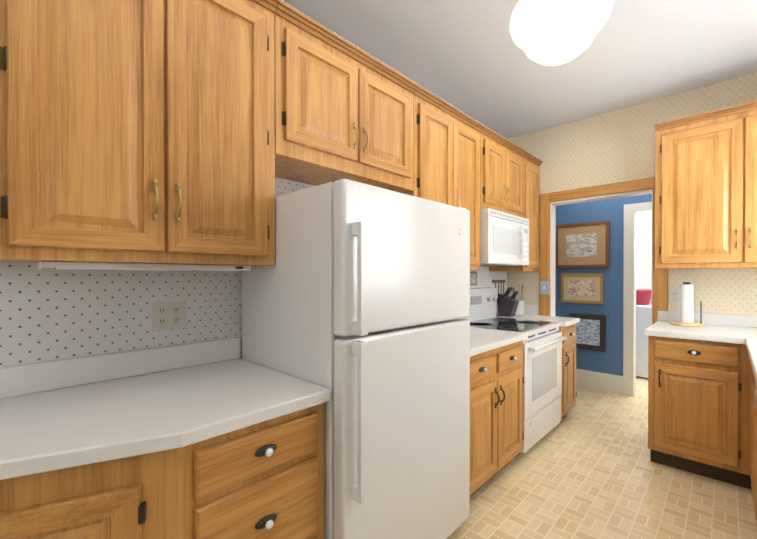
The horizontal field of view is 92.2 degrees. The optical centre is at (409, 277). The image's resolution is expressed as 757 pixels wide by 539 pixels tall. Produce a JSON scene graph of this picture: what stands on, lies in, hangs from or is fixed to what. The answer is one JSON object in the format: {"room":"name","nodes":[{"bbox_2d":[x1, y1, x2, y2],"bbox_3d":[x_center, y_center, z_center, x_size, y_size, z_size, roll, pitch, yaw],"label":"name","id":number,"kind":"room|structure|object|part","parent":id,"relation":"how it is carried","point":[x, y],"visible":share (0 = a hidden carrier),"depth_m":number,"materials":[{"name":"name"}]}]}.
{"room":"kitchen","nodes":[
{"label":"kitchen","id":0,"kind":"room"},
{"bbox_2d":[0,0,506,366],"bbox_3d":[-0.706,-0.083,1.982,0.120,2.775,5.390,0,0,41],"label":"wall","id":1,"kind":"structure","parent":0,"point":[49,314],"depth_m":1.39,"materials":[{"name":"paper"}]},
{"bbox_2d":[0,0,278,265],"bbox_3d":[-0.937,-0.599,1.317,0.398,1.095,0.790,0,0,41],"label":"upper cabinet","id":2,"kind":"object","parent":1,"relation":"attached to","point":[138,131],"visible":1,"depth_m":1.16,"materials":[{"name":"brown wood"}]},
{"bbox_2d":[38,262,250,270],"bbox_3d":[-0.913,-0.039,1.332,0.085,0.022,0.630,0,0,41],"label":"under-cabinet light","id":3,"kind":"object","parent":2,"relation":"attached to","point":[104,266],"visible":1,"depth_m":1.25,"materials":[{"name":"white plastic"}]},
{"bbox_2d":[152,301,183,330],"bbox_3d":[-1.018,0.161,1.529,0.009,0.118,0.115,0,0,41],"label":"electrical outlet plate","id":4,"kind":"object","parent":1,"relation":"attached to","point":[167,315],"visible":1,"depth_m":1.52,"materials":[{"name":"grey plastic"}]},
{"bbox_2d":[274,0,417,192],"bbox_3d":[-0.383,-0.837,1.949,0.398,0.625,0.885,0,0,41],"label":"upper cabinet","id":5,"kind":"object","parent":1,"relation":"attached to","point":[343,108],"visible":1,"depth_m":1.75,"materials":[{"name":"brown wood"}]},
{"bbox_2d":[403,85,483,269],"bbox_3d":[0.170,-0.606,2.581,0.398,1.095,0.785,0,0,41],"label":"upper cabinet","id":6,"kind":"object","parent":1,"relation":"attached to","point":[446,150],"visible":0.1,"depth_m":2.43,"materials":[{"name":"brown wood"}]},
{"bbox_2d":[470,271,476,285],"bbox_3d":[0.461,0.008,3.213,0.015,0.130,0.500,0,0,41],"label":"plaque","id":7,"kind":"object","parent":1,"relation":"attached to","point":[473,278],"visible":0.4,"depth_m":3.34,"materials":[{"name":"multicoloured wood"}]},
{"bbox_2d":[492,280,505,302],"bbox_3d":[0.924,0.142,3.732,0.028,0.245,0.270,0,0,41],"label":"utensil rack","id":8,"kind":"object","parent":1,"relation":"attached to","point":[498,281],"visible":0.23,"depth_m":3.69,"materials":[{"name":"brown wood"}]},
{"bbox_2d":[480,126,525,217],"bbox_3d":[0.680,-0.847,3.163,0.398,0.620,0.756,0,0,41],"label":"upper cabinet","id":9,"kind":"object","parent":1,"relation":"attached to","point":[501,173],"visible":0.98,"depth_m":3.00,"materials":[{"name":"brown wood"}]},
{"bbox_2d":[480,208,528,265],"bbox_3d":[0.703,-0.320,3.145,0.459,0.423,0.752,0,0,41],"label":"over-the-range microwave","id":10,"kind":"object","parent":9,"relation":"attached to","point":[504,239],"visible":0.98,"depth_m":2.93,"materials":[{"name":"white"}]},
{"bbox_2d":[489,152,541,271],"bbox_3d":[1.058,-0.612,3.595,0.398,1.095,0.383,0,0,41],"label":"upper cabinet","id":11,"kind":"object","parent":1,"relation":"attached to","point":[531,164],"visible":0.33,"depth_m":3.48,"materials":[{"name":"brown wood"}]},
{"bbox_2d":[283,0,756,138],"bbox_3d":[0.283,-1.515,1.107,2.750,0.100,5.390,0,0,41],"label":"ceiling","id":12,"kind":"structure","parent":0,"point":[471,59],"depth_m":2.38,"materials":[{"name":"grey paint"}]},
{"bbox_2d":[510,0,612,65],"bbox_3d":[0.496,-1.098,1.209,0.316,0.734,0.316,0,0,41],"label":"pendant light","id":13,"kind":"object","parent":12,"relation":"hanging from","point":[550,32],"visible":1,"depth_m":1.14,"materials":[{"name":"white glass"}]},
{"bbox_2d":[446,376,756,538],"bbox_3d":[1.345,1.333,2.420,4.900,0.060,8.900,0,0,41],"label":"floor","id":14,"kind":"structure","parent":0,"point":[585,468],"depth_m":2.20,"materials":[{"name":"tile"}]},
{"bbox_2d":[0,448,178,538],"bbox_3d":[-1.177,0.872,0.825,0.697,0.880,0.984,0,0,41],"label":"base cabinet","id":15,"kind":"object","parent":14,"relation":"on","point":[134,497],"visible":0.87,"depth_m":0.87,"materials":[{"name":"brown wood"}]},
{"bbox_2d":[0,337,331,479],"bbox_3d":[-1.017,0.361,0.974,0.737,0.140,1.421,0,0,41],"label":"countertop","id":16,"kind":"structure","parent":15,"relation":"on","point":[65,413],"depth_m":1.14,"materials":[{"name":"white laminate"}]},
{"bbox_2d":[179,403,323,538],"bbox_3d":[-0.698,0.869,1.333,0.749,0.880,0.453,0,0,41],"label":"base cabinet","id":17,"kind":"object","parent":14,"relation":"on","point":[263,480],"visible":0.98,"depth_m":1.09,"materials":[{"name":"brown wood"}]},
{"bbox_2d":[242,179,469,538],"bbox_3d":[-0.233,0.477,1.778,0.826,1.658,0.810,0,0,41],"label":"fridge","id":18,"kind":"object","parent":14,"relation":"on","point":[356,298],"visible":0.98,"depth_m":1.43,"materials":[{"name":"white metal"}]},
{"bbox_3d":[0.017,0.440,1.559,0.066,1.565,0.810,0,0,41],"label":"door","id":19,"kind":"part","parent":18,"relation":"part of","materials":[{"name":"white metal"}]},
{"bbox_3d":[0.035,0.208,1.557,0.134,1.118,0.763,0,0,41],"label":"handle","id":20,"kind":"part","parent":18,"relation":"part of","materials":[{"name":"white"}]},
{"bbox_2d":[470,340,523,495],"bbox_3d":[0.274,0.862,2.442,0.749,0.880,0.826,0,0,41],"label":"base cabinet","id":21,"kind":"object","parent":14,"relation":"on","point":[496,410],"visible":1,"depth_m":2.20,"materials":[{"name":"brown wood"}]},
{"bbox_2d":[470,327,527,356],"bbox_3d":[0.268,0.352,2.442,0.737,0.140,0.833,0,0,41],"label":"countertop","id":22,"kind":"structure","parent":21,"relation":"on","point":[482,340],"depth_m":2.33,"materials":[{"name":"white laminate"}]},
{"bbox_2d":[459,288,566,457],"bbox_3d":[0.813,0.699,3.032,0.748,1.200,0.765,0,0,41],"label":"stove","id":23,"kind":"object","parent":14,"relation":"on","point":[542,367],"visible":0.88,"depth_m":2.85,"materials":[{"name":"white metal"}]},
{"bbox_2d":[559,324,576,417],"bbox_3d":[1.186,0.856,3.484,0.749,0.880,0.396,0,0,41],"label":"base cabinet","id":24,"kind":"object","parent":14,"relation":"on","point":[569,392],"visible":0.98,"depth_m":3.23,"materials":[{"name":"brown wood"}]},
{"bbox_2d":[497,304,579,326],"bbox_3d":[1.181,0.346,3.485,0.737,0.140,0.399,0,0,41],"label":"countertop","id":25,"kind":"structure","parent":24,"relation":"on","point":[531,312],"depth_m":3.44,"materials":[{"name":"white laminate"}]},
{"bbox_2d":[498,287,518,316],"bbox_3d":[0.963,0.232,3.532,0.172,0.287,0.100,0,0,41],"label":"knife block","id":26,"kind":"object","parent":25,"relation":"on","point":[507,305],"visible":1,"depth_m":3.51,"materials":[{"name":"grey wood"}]},
{"bbox_2d":[513,283,525,314],"bbox_3d":[1.112,0.215,3.670,0.124,0.319,0.134,0,0,41],"label":"utensil crock","id":27,"kind":"object","parent":25,"relation":"on","point":[520,309],"visible":0.69,"depth_m":3.62,"materials":[{"name":"white ceramic"}]},
{"bbox_2d":[636,300,650,377],"bbox_3d":[3.077,0.753,4.941,0.620,1.070,0.620,0,0,41],"label":"washer","id":28,"kind":"object","parent":14,"relation":"on","point":[643,317],"depth_m":4.63,"materials":[{"name":"white metal"}]},
{"bbox_2d":[636,289,651,304],"bbox_3d":[3.030,0.255,4.900,0.460,0.195,0.460,0,0,41],"label":"laundry basket","id":29,"kind":"object","parent":28,"relation":"on","point":[643,296],"visible":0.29,"depth_m":4.72,"materials":[{"name":"red plastic"}]},
{"bbox_2d":[648,336,752,488],"bbox_3d":[2.039,0.849,2.557,0.530,0.905,0.669,0,0,41],"label":"base cabinet","id":30,"kind":"object","parent":14,"relation":"on","point":[699,394],"visible":1,"depth_m":2.32,"materials":[{"name":"brown wood"}]},
{"bbox_2d":[750,373,756,529],"bbox_3d":[1.848,0.855,1.483,0.626,0.904,0.415,0,0,41],"label":"base cabinet","id":31,"kind":"object","parent":14,"relation":"on","point":[753,443],"visible":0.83,"depth_m":1.53,"materials":[{"name":"brown wood"}]},
{"bbox_2d":[644,311,756,383],"bbox_3d":[1.782,0.339,1.811,1.162,0.125,2.127,0,0,41],"label":"countertop","id":32,"kind":"structure","parent":31,"relation":"on","point":[733,328],"depth_m":2.50,"materials":[{"name":"white laminate"}]},
{"bbox_2d":[670,282,703,326],"bbox_3d":[2.092,0.194,2.743,0.210,0.322,0.210,0,0,41],"label":"paper towel holder","id":33,"kind":"object","parent":32,"relation":"on","point":[686,303],"visible":1,"depth_m":2.71,"materials":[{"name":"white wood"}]},
{"bbox_2d":[755,381,756,409],"bbox_3d":[1.506,0.860,1.103,0.640,0.900,0.599,0,0,41],"label":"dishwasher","id":34,"kind":"object","parent":14,"relation":"on","point":[756,395],"visible":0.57,"depth_m":1.47,"materials":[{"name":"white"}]},
{"bbox_2d":[555,194,651,375],"bbox_3d":[2.705,-0.005,3.814,4.500,2.600,0.120,0,0,41],"label":"wall","id":35,"kind":"structure","parent":0,"point":[609,360],"depth_m":4.13,"materials":[{"name":"blue paint"}]},
{"bbox_2d":[555,220,609,267],"bbox_3d":[2.029,-0.383,4.300,0.600,0.530,0.034,0,0,41],"label":"picture frame","id":36,"kind":"object","parent":35,"relation":"attached to","point":[583,245],"visible":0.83,"depth_m":4.27,"materials":[{"name":"brown wood"}]},
{"bbox_2d":[561,274,603,303],"bbox_3d":[2.033,0.127,4.299,0.470,0.350,0.034,0,0,41],"label":"picture frame","id":37,"kind":"object","parent":35,"relation":"attached to","point":[583,288],"visible":1,"depth_m":4.28,"materials":[{"name":"gold metal"}]},
{"bbox_2d":[569,313,605,351],"bbox_3d":[2.078,0.634,4.263,0.400,0.415,0.034,0,0,41],"label":"picture frame","id":38,"kind":"object","parent":35,"relation":"attached to","point":[590,331],"visible":0.77,"depth_m":4.22,"materials":[{"name":"grey"}]},
{"bbox_2d":[576,369,622,393],"bbox_3d":[1.666,1.190,4.638,1.860,0.200,0.018,0,0,41],"label":"baseboard","id":39,"kind":"structure","parent":35,"relation":"attached to","point":[601,381],"depth_m":4.17,"materials":[{"name":"white wood"}]},
{"bbox_2d":[623,202,651,395],"bbox_3d":[2.833,0.245,3.689,1.140,2.100,0.140,0,0,41],"label":"door frame","id":40,"kind":"structure","parent":35,"relation":"attached to","point":[629,321],"depth_m":3.98,"materials":[{"name":"white"}]},
{"bbox_2d":[507,72,756,315],"bbox_3d":[2.019,-0.089,3.098,2.510,2.775,0.120,0,0,41],"label":"wall","id":41,"kind":"structure","parent":0,"point":[615,146],"depth_m":3.11,"materials":[{"name":"paper"}]},
{"bbox_2d":[539,177,667,324],"bbox_3d":[1.740,0.232,3.344,1.050,2.130,0.160,0,0,41],"label":"door frame","id":42,"kind":"structure","parent":41,"relation":"attached to","point":[659,287],"depth_m":3.40,"materials":[{"name":"brown wood"}]},
{"bbox_2d":[540,281,548,293],"bbox_3d":[1.327,0.097,3.584,0.086,0.127,0.020,0,0,41],"label":"switch plate","id":43,"kind":"object","parent":42,"relation":"attached to","point":[544,287],"visible":1,"depth_m":3.58,"materials":[{"name":"blue plastic"}]},
{"bbox_2d":[669,289,679,304],"bbox_3d":[2.129,0.155,2.918,0.075,0.120,0.007,0,0,41],"label":"electrical outlet plate","id":44,"kind":"object","parent":41,"relation":"attached to","point":[674,296],"visible":0.9,"depth_m":2.92,"materials":[{"name":"grey plastic"}]},
{"bbox_2d":[655,101,756,268],"bbox_3d":[2.304,-0.606,2.510,0.980,1.075,0.378,0,0,41],"label":"upper cabinet","id":45,"kind":"object","parent":41,"relation":"attached to","point":[705,190],"visible":1,"depth_m":2.52,"materials":[{"name":"brown wood"}]},
{"bbox_3d":[3.722,-0.058,4.292,3.800,2.700,1.940,0,0,41],"label":"wall","id":46,"kind":"structure","parent":0,"visible":0},
{"bbox_2d":[636,210,651,288],"bbox_3d":[3.362,-0.341,5.702,1.200,1.450,0.089,0,0,41],"label":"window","id":47,"kind":"structure","parent":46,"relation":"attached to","point":[643,249],"depth_m":5.51,"materials":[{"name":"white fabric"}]}
]}

